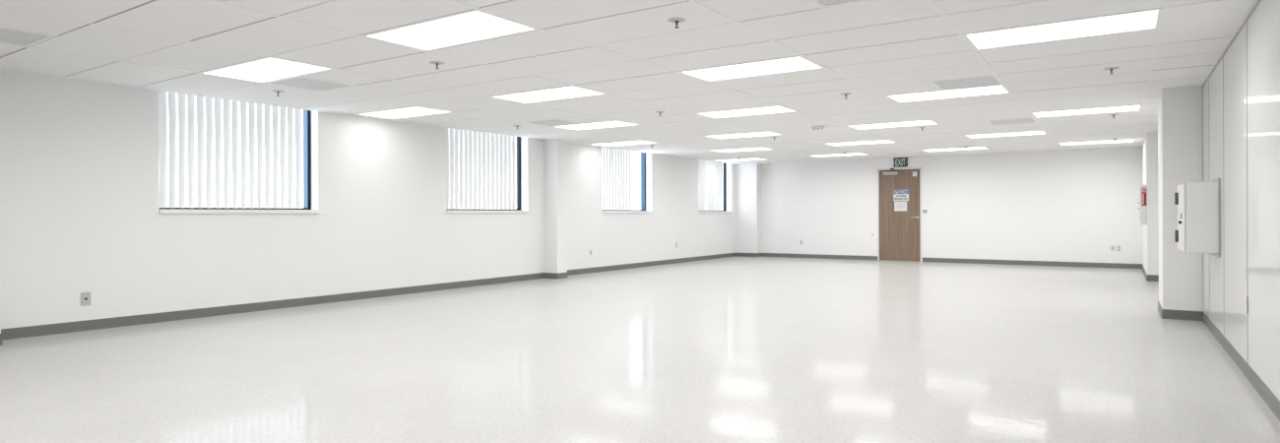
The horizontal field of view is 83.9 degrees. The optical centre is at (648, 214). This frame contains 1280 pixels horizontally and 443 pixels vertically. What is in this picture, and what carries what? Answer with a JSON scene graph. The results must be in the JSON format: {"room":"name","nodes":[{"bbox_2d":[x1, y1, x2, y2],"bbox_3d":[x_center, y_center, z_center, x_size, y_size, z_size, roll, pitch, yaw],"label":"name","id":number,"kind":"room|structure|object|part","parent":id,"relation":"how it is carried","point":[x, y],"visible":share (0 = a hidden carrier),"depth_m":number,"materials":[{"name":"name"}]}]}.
{"room":"empty office room","nodes":[
{"label":"empty office room","id":0,"kind":"room"},
{"bbox_2d":[0,71,736,328],"bbox_3d":[-3.154,-0.194,10.775,0.260,2.655,20.350,0,0,33],"label":"wall","id":1,"kind":"structure","parent":0,"point":[80,160],"depth_m":8.50,"materials":[{"name":"white paint"}]},
{"bbox_2d":[80,291,90,306],"bbox_3d":[-5.500,0.829,6.968,0.012,0.130,0.082,0,0,33],"label":"jack plate","id":2,"kind":"object","parent":1,"relation":"attached to","point":[85,296],"visible":1,"depth_m":6.96,"materials":[{"name":"grey plastic"}]},
{"bbox_2d":[158,110,319,213],"bbox_3d":[-4.761,-0.712,8.315,0.286,1.410,1.793,0,0,33],"label":"window","id":3,"kind":"structure","parent":1,"relation":"in","point":[306,209],"depth_m":8.86,"materials":[{"name":"blue"}]},
{"bbox_2d":[158,91,301,208],"bbox_3d":[-4.713,-0.737,8.284,0.040,1.339,1.777,0,0,33],"label":"vertical blind","id":4,"kind":"object","parent":3,"relation":"attached to","point":[181,98],"visible":0.87,"depth_m":8.12,"materials":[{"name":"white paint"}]},
{"bbox_3d":[-4.725,-0.029,8.293,0.206,0.045,1.793,0,0,33],"label":"sill","id":5,"kind":"part","parent":3,"relation":"part of","materials":[{"name":"white paint"}]},
{"bbox_2d":[0,253,736,345],"bbox_3d":[-3.035,1.083,10.430,0.312,0.100,19.900,0,0,33],"label":"baseboard","id":6,"kind":"structure","parent":1,"relation":"attached to","point":[88,325],"depth_m":8.60,"materials":[{"name":"grey plastic"}]},
{"bbox_2d":[446,136,529,213],"bbox_3d":[-2.630,-0.718,11.507,0.246,1.410,1.778,0,0,33],"label":"window","id":7,"kind":"structure","parent":1,"relation":"in","point":[518,210],"depth_m":12.10,"materials":[{"name":"blue"}]},
{"bbox_2d":[446,128,515,209],"bbox_3d":[-2.599,-0.744,11.487,0.040,1.339,1.762,0,0,33],"label":"vertical blind","id":8,"kind":"object","parent":7,"relation":"attached to","point":[461,149],"visible":0.9,"depth_m":11.32,"materials":[{"name":"white paint"}]},
{"bbox_3d":[-2.612,-0.036,11.496,0.206,0.045,1.778,0,0,33],"label":"sill","id":9,"kind":"part","parent":7,"relation":"part of","materials":[{"name":"white paint"}]},
{"bbox_2d":[601,152,652,213],"bbox_3d":[-0.515,-0.725,14.748,0.286,1.410,1.798,0,0,33],"label":"window","id":10,"kind":"structure","parent":1,"relation":"in","point":[643,155],"depth_m":15.49,"materials":[{"name":"blue"}]},
{"bbox_2d":[601,147,631,210],"bbox_3d":[-0.468,-0.750,14.717,0.040,1.339,1.782,0,0,33],"label":"vertical blind","id":11,"kind":"object","parent":10,"relation":"attached to","point":[615,178],"visible":0.83,"depth_m":14.42,"materials":[{"name":"white paint"}]},
{"bbox_3d":[-0.480,-0.042,14.726,0.206,0.045,1.798,0,0,33],"label":"sill","id":12,"kind":"part","parent":10,"relation":"part of","materials":[{"name":"white paint"}]},
{"bbox_3d":[-0.593,-0.747,14.799,0.100,1.365,1.790,0,0,33],"label":"frame","id":13,"kind":"part","parent":10,"relation":"part of","materials":[{"name":"blue"}]},
{"bbox_2d":[699,162,732,212],"bbox_3d":[1.611,-0.731,17.934,0.246,1.410,1.758,0,0,33],"label":"window","id":14,"kind":"structure","parent":1,"relation":"in","point":[725,180],"depth_m":18.67,"materials":[{"name":"blue"}]},
{"bbox_2d":[698,159,722,210],"bbox_3d":[1.642,-0.757,17.913,0.040,1.339,1.742,0,0,33],"label":"vertical blind","id":15,"kind":"object","parent":14,"relation":"attached to","point":[710,172],"visible":0.82,"depth_m":17.76,"materials":[{"name":"white fabric"}]},
{"bbox_3d":[1.630,-0.049,17.923,0.206,0.045,1.758,0,0,33],"label":"sill","id":16,"kind":"part","parent":14,"relation":"part of","materials":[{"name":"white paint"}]},
{"bbox_3d":[1.533,-0.753,17.985,0.060,1.365,1.750,0,0,33],"label":"frame","id":17,"kind":"part","parent":14,"relation":"part of","materials":[{"name":"blue"}]},
{"bbox_2d":[0,0,1258,164],"bbox_3d":[0.722,-1.346,8.095,9.168,0.074,20.151,0,0,33],"label":"ceiling","id":18,"kind":"structure","parent":0,"point":[629,51],"depth_m":6.08,"materials":[{"name":"white tile"}]},
{"bbox_2d":[0,27,55,47],"bbox_3d":[-4.725,-1.302,5.102,0.597,0.014,0.608,0,0,33],"label":"ceiling vent","id":19,"kind":"object","parent":18,"relation":"in","point":[7,35],"visible":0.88,"depth_m":5.25,"materials":[{"name":"white metal"}]},
{"bbox_2d":[198,57,334,82],"bbox_3d":[-3.468,-1.317,6.463,1.195,0.038,0.608,0,0,33],"label":"recessed light","id":20,"kind":"object","parent":18,"relation":"in","point":[265,69],"visible":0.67,"depth_m":6.46,"materials":[{"name":"white plastic"}]},
{"bbox_2d":[265,76,354,91],"bbox_3d":[-3.382,-1.306,7.137,0.597,0.014,0.608,0,0,33],"label":"ceiling vent","id":21,"kind":"object","parent":18,"relation":"in","point":[295,82],"visible":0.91,"depth_m":7.14,"materials":[{"name":"white metal"}]},
{"bbox_2d":[355,106,450,119],"bbox_3d":[-3.143,-1.318,9.170,1.195,0.038,0.608,0,0,33],"label":"recessed light","id":22,"kind":"object","parent":18,"relation":"in","point":[410,111],"visible":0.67,"depth_m":9.16,"materials":[{"name":"white plastic"}]},
{"bbox_2d":[429,61,444,68],"bbox_3d":[-1.823,-1.280,6.145,0.124,0.055,0.124,0,0,33],"label":"sprinkler head","id":23,"kind":"object","parent":18,"relation":"attached to","point":[437,63],"visible":1,"depth_m":6.13},
{"bbox_2d":[360,8,538,51],"bbox_3d":[-1.433,-1.323,5.120,1.195,0.038,0.608,0,0,33],"label":"recessed light","id":24,"kind":"object","parent":18,"relation":"in","point":[471,26],"visible":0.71,"depth_m":5.09,"materials":[{"name":"white plastic"}]},
{"bbox_2d":[490,85,607,103],"bbox_3d":[-1.108,-1.324,7.827,1.195,0.038,0.608,0,0,33],"label":"recessed light","id":25,"kind":"object","parent":18,"relation":"in","point":[568,92],"visible":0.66,"depth_m":7.83,"materials":[{"name":"white plastic"}]},
{"bbox_2d":[525,119,580,126],"bbox_3d":[-1.368,-1.312,10.190,0.597,0.014,0.608,0,0,33],"label":"ceiling vent","id":26,"kind":"object","parent":18,"relation":"in","point":[547,122],"visible":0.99,"depth_m":10.18,"materials":[{"name":"white metal"}]},
{"bbox_2d":[551,120,638,129],"bbox_3d":[-0.782,-1.325,10.534,1.195,0.038,0.608,0,0,33],"label":"recessed light","id":27,"kind":"object","parent":18,"relation":"in","point":[604,124],"visible":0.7,"depth_m":10.54,"materials":[{"name":"white plastic"}]},
{"bbox_2d":[588,140,659,146],"bbox_3d":[-0.457,-1.326,13.241,1.195,0.038,0.608,0,0,33],"label":"recessed light","id":28,"kind":"object","parent":18,"relation":"in","point":[629,143],"visible":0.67,"depth_m":13.20,"materials":[{"name":"white plastic"}]},
{"bbox_2d":[667,17,686,28],"bbox_3d":[0.192,-1.286,4.815,0.124,0.055,0.124,0,0,33],"label":"sprinkler head","id":29,"kind":"object","parent":18,"relation":"attached to","point":[672,20],"visible":1,"depth_m":4.80},
{"bbox_2d":[715,157,764,161],"bbox_3d":[2.229,-1.334,17.311,1.195,0.038,0.608,0,0,33],"label":"recessed light","id":30,"kind":"object","parent":18,"relation":"in","point":[755,159],"visible":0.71,"depth_m":17.37,"materials":[{"name":"white plastic"}]},
{"bbox_2d":[720,158,762,161],"bbox_3d":[2.229,-1.322,17.311,1.147,0.004,0.538,0,0,33],"label":"diffuser","id":31,"kind":"object","parent":30,"relation":"attached to","point":[736,160],"depth_m":17.37,"materials":[{"name":"white plastic"}]},
{"bbox_2d":[709,146,771,152],"bbox_3d":[1.904,-1.333,14.604,1.195,0.038,0.608,0,0,33],"label":"recessed light","id":32,"kind":"object","parent":18,"relation":"in","point":[760,148],"visible":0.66,"depth_m":14.68,"materials":[{"name":"white plastic"}]},
{"bbox_2d":[715,147,770,151],"bbox_3d":[1.904,-1.321,14.604,1.147,0.004,0.538,0,0,33],"label":"diffuser","id":33,"kind":"object","parent":32,"relation":"attached to","point":[744,149],"depth_m":14.67,"materials":[{"name":"white plastic"}]},
{"bbox_2d":[704,130,781,138],"bbox_3d":[1.579,-1.332,11.897,1.195,0.038,0.608,0,0,33],"label":"recessed light","id":34,"kind":"object","parent":18,"relation":"in","point":[765,133],"visible":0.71,"depth_m":11.92,"materials":[{"name":"white plastic"}]},
{"bbox_2d":[695,105,796,118],"bbox_3d":[1.253,-1.331,9.191,1.195,0.038,0.608,0,0,33],"label":"recessed light","id":35,"kind":"object","parent":18,"relation":"in","point":[774,108],"visible":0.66,"depth_m":9.17,"materials":[{"name":"white plastic"}]},
{"bbox_2d":[677,55,824,81],"bbox_3d":[0.927,-1.330,6.484,1.195,0.038,0.608,0,0,33],"label":"recessed light","id":36,"kind":"object","parent":18,"relation":"in","point":[798,63],"visible":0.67,"depth_m":6.48,"materials":[{"name":"white plastic"}]},
{"bbox_2d":[811,125,824,129],"bbox_3d":[2.541,-1.292,10.678,0.170,0.055,0.100,0,0,33],"label":"ceiling detector","id":37,"kind":"object","parent":18,"relation":"attached to","point":[821,126],"visible":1,"depth_m":10.64,"materials":[{"name":"white paint"}]},
{"bbox_2d":[811,152,866,157],"bbox_3d":[4.265,-1.340,15.968,1.195,0.038,0.608,0,0,33],"label":"recessed light","id":38,"kind":"object","parent":18,"relation":"in","point":[854,154],"visible":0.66,"depth_m":16.00,"materials":[{"name":"white plastic"}]},
{"bbox_2d":[813,0,867,7],"bbox_3d":[1.197,-1.320,4.115,0.597,0.014,0.608,0,0,33],"label":"ceiling vent","id":39,"kind":"object","parent":18,"relation":"in","point":[824,3],"visible":1,"depth_m":4.42,"materials":[{"name":"white metal"}]},
{"bbox_2d":[826,139,895,145],"bbox_3d":[3.939,-1.339,13.261,1.195,0.038,0.608,0,0,33],"label":"recessed light","id":40,"kind":"object","parent":18,"relation":"in","point":[878,141],"visible":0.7,"depth_m":13.31,"materials":[{"name":"white plastic"}]},
{"bbox_2d":[845,119,938,129],"bbox_3d":[3.614,-1.338,10.554,1.195,0.038,0.608,0,0,33],"label":"recessed light","id":41,"kind":"object","parent":18,"relation":"in","point":[915,122],"visible":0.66,"depth_m":10.54,"materials":[{"name":"white plastic"}]},
{"bbox_2d":[885,84,1011,102],"bbox_3d":[3.288,-1.337,7.848,1.195,0.038,0.608,0,0,33],"label":"recessed light","id":42,"kind":"object","parent":18,"relation":"in","point":[999,89],"visible":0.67,"depth_m":7.85,"materials":[{"name":"white plastic"}]},
{"bbox_2d":[922,146,987,151],"bbox_3d":[6.300,-1.347,14.625,1.195,0.038,0.608,0,0,33],"label":"recessed light","id":43,"kind":"object","parent":18,"relation":"in","point":[973,148],"visible":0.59,"depth_m":14.62,"materials":[{"name":"white plastic"}]},
{"bbox_2d":[930,74,1003,90],"bbox_3d":[3.211,-1.326,7.168,0.597,0.014,0.608,0,0,33],"label":"ceiling vent","id":44,"kind":"object","parent":18,"relation":"in","point":[992,80],"visible":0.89,"depth_m":7.15,"materials":[{"name":"white metal"}]},
{"bbox_2d":[963,130,1047,138],"bbox_3d":[5.974,-1.345,11.918,1.195,0.038,0.608,0,0,33],"label":"recessed light","id":45,"kind":"object","parent":18,"relation":"in","point":[1029,132],"visible":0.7,"depth_m":11.91,"materials":[{"name":"white plastic"}]},
{"bbox_2d":[987,118,1036,125],"bbox_3d":[5.226,-1.332,10.221,0.597,0.014,0.608,0,0,33],"label":"ceiling vent","id":46,"kind":"object","parent":18,"relation":"in","point":[1019,120],"visible":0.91,"depth_m":10.23,"materials":[{"name":"white metal"}]},
{"bbox_2d":[962,7,1162,50],"bbox_3d":[2.963,-1.336,5.141,1.195,0.038,0.608,0,0,33],"label":"recessed light","id":47,"kind":"object","parent":18,"relation":"in","point":[1150,19],"visible":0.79,"depth_m":5.12,"materials":[{"name":"white plastic"}]},
{"bbox_2d":[1030,104,1142,118],"bbox_3d":[5.649,-1.345,9.211,1.195,0.038,0.608,0,0,33],"label":"recessed light","id":48,"kind":"object","parent":18,"relation":"in","point":[1135,107],"visible":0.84,"depth_m":9.18,"materials":[{"name":"white plastic"}]},
{"bbox_2d":[1057,138,1134,145],"bbox_3d":[8.335,-1.353,13.282,1.195,0.038,0.608,0,0,33],"label":"recessed light","id":49,"kind":"object","parent":18,"relation":"in","point":[1130,140],"visible":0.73,"depth_m":13.28,"materials":[{"name":"white plastic"}]},
{"bbox_2d":[1059,139,1133,144],"bbox_3d":[8.335,-1.341,13.282,1.147,0.004,0.538,0,0,33],"label":"diffuser","id":50,"kind":"object","parent":49,"relation":"attached to","point":[1112,141],"depth_m":13.28,"materials":[{"name":"white plastic"}]},
{"bbox_2d":[1103,66,1119,72],"bbox_3d":[4.201,-1.298,6.464,0.124,0.055,0.124,0,0,33],"label":"sprinkler head","id":51,"kind":"object","parent":18,"relation":"attached to","point":[1109,68],"visible":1,"depth_m":6.44},
{"bbox_2d":[0,256,1279,442],"bbox_3d":[0.757,1.196,8.137,9.768,0.150,20.650,0,0,33],"label":"floor","id":52,"kind":"structure","parent":0,"point":[730,350],"depth_m":5.26,"materials":[{"name":"tile"}]},
{"bbox_2d":[0,129,0,333],"bbox_3d":[-5.923,-0.101,6.088,0.319,2.485,0.515,0,0,33],"label":"column","id":53,"kind":"structure","parent":52,"relation":"on","point":[0,130],"depth_m":6.21,"materials":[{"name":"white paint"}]},
{"bbox_2d":[543,138,567,273],"bbox_3d":[-1.648,-0.114,12.567,0.319,2.485,0.260,0,0,33],"label":"column","id":54,"kind":"structure","parent":52,"relation":"on","point":[554,151],"depth_m":12.46,"materials":[{"name":"white paint"}]},
{"bbox_2d":[735,163,761,253],"bbox_3d":[2.628,-0.127,18.774,0.619,2.485,0.270,0,0,33],"label":"column","id":55,"kind":"structure","parent":52,"relation":"on","point":[747,175],"depth_m":18.64,"materials":[{"name":"white paint"}]},
{"bbox_2d":[1142,132,1158,275],"bbox_3d":[9.159,-0.147,12.846,0.364,2.485,2.970,0,0,33],"label":"column","id":56,"kind":"structure","parent":52,"relation":"on","point":[1150,176],"depth_m":11.67,"materials":[{"name":"white paint"}]},
{"bbox_2d":[1137,185,1147,224],"bbox_3d":[8.293,-0.154,11.976,0.122,0.665,0.336,0,0,33],"label":"fire extinguisher cabinet","id":57,"kind":"object","parent":56,"relation":"attached to","point":[1142,203],"visible":1,"depth_m":11.83,"materials":[{"name":"white metal"}]},
{"bbox_3d":[8.277,-0.167,11.991,0.017,0.570,0.310,0,0,33],"label":"cabinet door","id":58,"kind":"part","parent":57,"relation":"part of","materials":[{"name":"white paint"}]},
{"bbox_2d":[1157,85,1203,311],"bbox_3d":[5.846,-0.137,7.826,0.364,2.485,0.900,0,0,33],"label":"column","id":59,"kind":"structure","parent":52,"relation":"on","point":[1180,109],"depth_m":7.49,"materials":[{"name":"white paint"}]},
{"bbox_2d":[761,146,1142,263],"bbox_3d":[6.330,-0.173,16.588,9.168,2.555,0.200,0,0,33],"label":"wall","id":60,"kind":"structure","parent":0,"point":[1070,205],"depth_m":15.77,"materials":[{"name":"white paint"}]},
{"bbox_2d":[736,253,877,260],"bbox_3d":[3.895,1.062,17.920,3.619,0.100,0.263,0,0,33],"label":"baseboard","id":61,"kind":"structure","parent":60,"relation":"attached to","point":[817,256],"depth_m":17.98,"materials":[{"name":"grey plastic"}]},
{"bbox_2d":[877,166,922,261],"bbox_3d":[5.927,0.007,16.789,1.015,2.197,0.188,0,0,33],"label":"door","id":62,"kind":"structure","parent":60,"relation":"in","point":[899,232],"depth_m":16.77,"materials":[{"name":"brown wood"}]},
{"bbox_2d":[894,201,906,211],"bbox_3d":[5.930,-0.181,16.753,0.290,0.223,0.002,0,0,33],"label":"paper sheet","id":63,"kind":"object","parent":62,"relation":"attached to","point":[898,206],"visible":1,"depth_m":16.76,"materials":[{"name":"white paper"}]},
{"bbox_2d":[893,190,908,200],"bbox_3d":[5.937,-0.439,16.745,0.356,0.266,0.006,0,0,33],"label":"notice sign","id":64,"kind":"object","parent":62,"relation":"attached to","point":[898,195],"visible":1,"depth_m":16.75,"materials":[{"name":"white paper"}]},
{"bbox_2d":[894,157,907,167],"bbox_3d":[5.918,-1.214,16.718,0.314,0.210,0.032,0,0,33],"label":"exit sign","id":65,"kind":"object","parent":60,"relation":"attached to","point":[899,161],"visible":1,"depth_m":16.71,"materials":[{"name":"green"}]},
{"bbox_2d":[922,257,1142,268],"bbox_3d":[8.070,1.049,15.315,4.170,0.100,0.013,0,0,33],"label":"baseboard","id":66,"kind":"structure","parent":60,"relation":"attached to","point":[937,260],"depth_m":15.18,"materials":[{"name":"grey plastic"}]},
{"bbox_3d":[4.690,-0.168,5.599,0.200,2.555,20.350,0,0,33],"label":"wall","id":67,"kind":"structure","parent":0,"visible":0},
{"bbox_2d":[1202,79,1209,318],"bbox_3d":[5.557,-0.150,7.101,0.009,2.313,0.600,0,0,33],"label":"wall panel","id":68,"kind":"object","parent":67,"relation":"attached to","point":[1205,256],"visible":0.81,"depth_m":7.11,"materials":[{"name":"white"}]},
{"bbox_2d":[1141,264,1279,421],"bbox_3d":[4.405,1.060,5.666,0.357,0.100,20.144,0,0,33],"label":"baseboard","id":69,"kind":"structure","parent":67,"relation":"attached to","point":[1263,391],"depth_m":5.62,"materials":[{"name":"grey plastic"}]},
{"bbox_2d":[1208,58,1223,334],"bbox_3d":[5.073,-0.148,6.369,0.009,2.313,1.156,0,0,33],"label":"wall panel","id":70,"kind":"object","parent":67,"relation":"attached to","point":[1215,81],"visible":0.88,"depth_m":6.30,"materials":[{"name":"white"}]},
{"bbox_2d":[1174,177,1219,257],"bbox_3d":[4.995,0.029,6.503,0.275,0.682,0.825,0,0,33],"label":"electrical box","id":71,"kind":"object","parent":70,"relation":"attached to","point":[1198,203],"visible":1,"depth_m":6.18,"materials":[{"name":"grey paint"}]},
{"bbox_3d":[4.896,0.029,6.548,0.016,0.600,0.750,0,0,33],"label":"cabinet door","id":72,"kind":"part","parent":71,"relation":"part of","materials":[{"name":"white paint"}]},
{"bbox_3d":[5.106,0.029,6.430,0.009,0.682,0.825,0,0,33],"label":"plate","id":73,"kind":"part","parent":71,"relation":"part of","materials":[{"name":"grey paint"}]},
{"bbox_2d":[1201,0,1261,87],"bbox_3d":[3.874,-1.309,4.560,0.012,0.020,6.720,0,0,33],"label":"trim","id":74,"kind":"structure","parent":67,"relation":"attached to","point":[1258,1],"depth_m":5.26,"materials":[{"name":"grey"}]},
{"bbox_2d":[1222,22,1247,363],"bbox_3d":[4.402,-0.146,5.351,0.009,2.313,1.286,0,0,33],"label":"wall panel","id":75,"kind":"object","parent":67,"relation":"attached to","point":[1235,58],"visible":1,"depth_m":5.31,"materials":[{"name":"white"}]},
{"bbox_2d":[1245,0,1279,400],"bbox_3d":[3.710,-0.144,4.309,0.016,2.313,1.224,0,0,33],"label":"wall panel","id":76,"kind":"object","parent":67,"relation":"attached to","point":[1262,297],"visible":1,"depth_m":4.25,"materials":[{"name":"white"}]}
]}

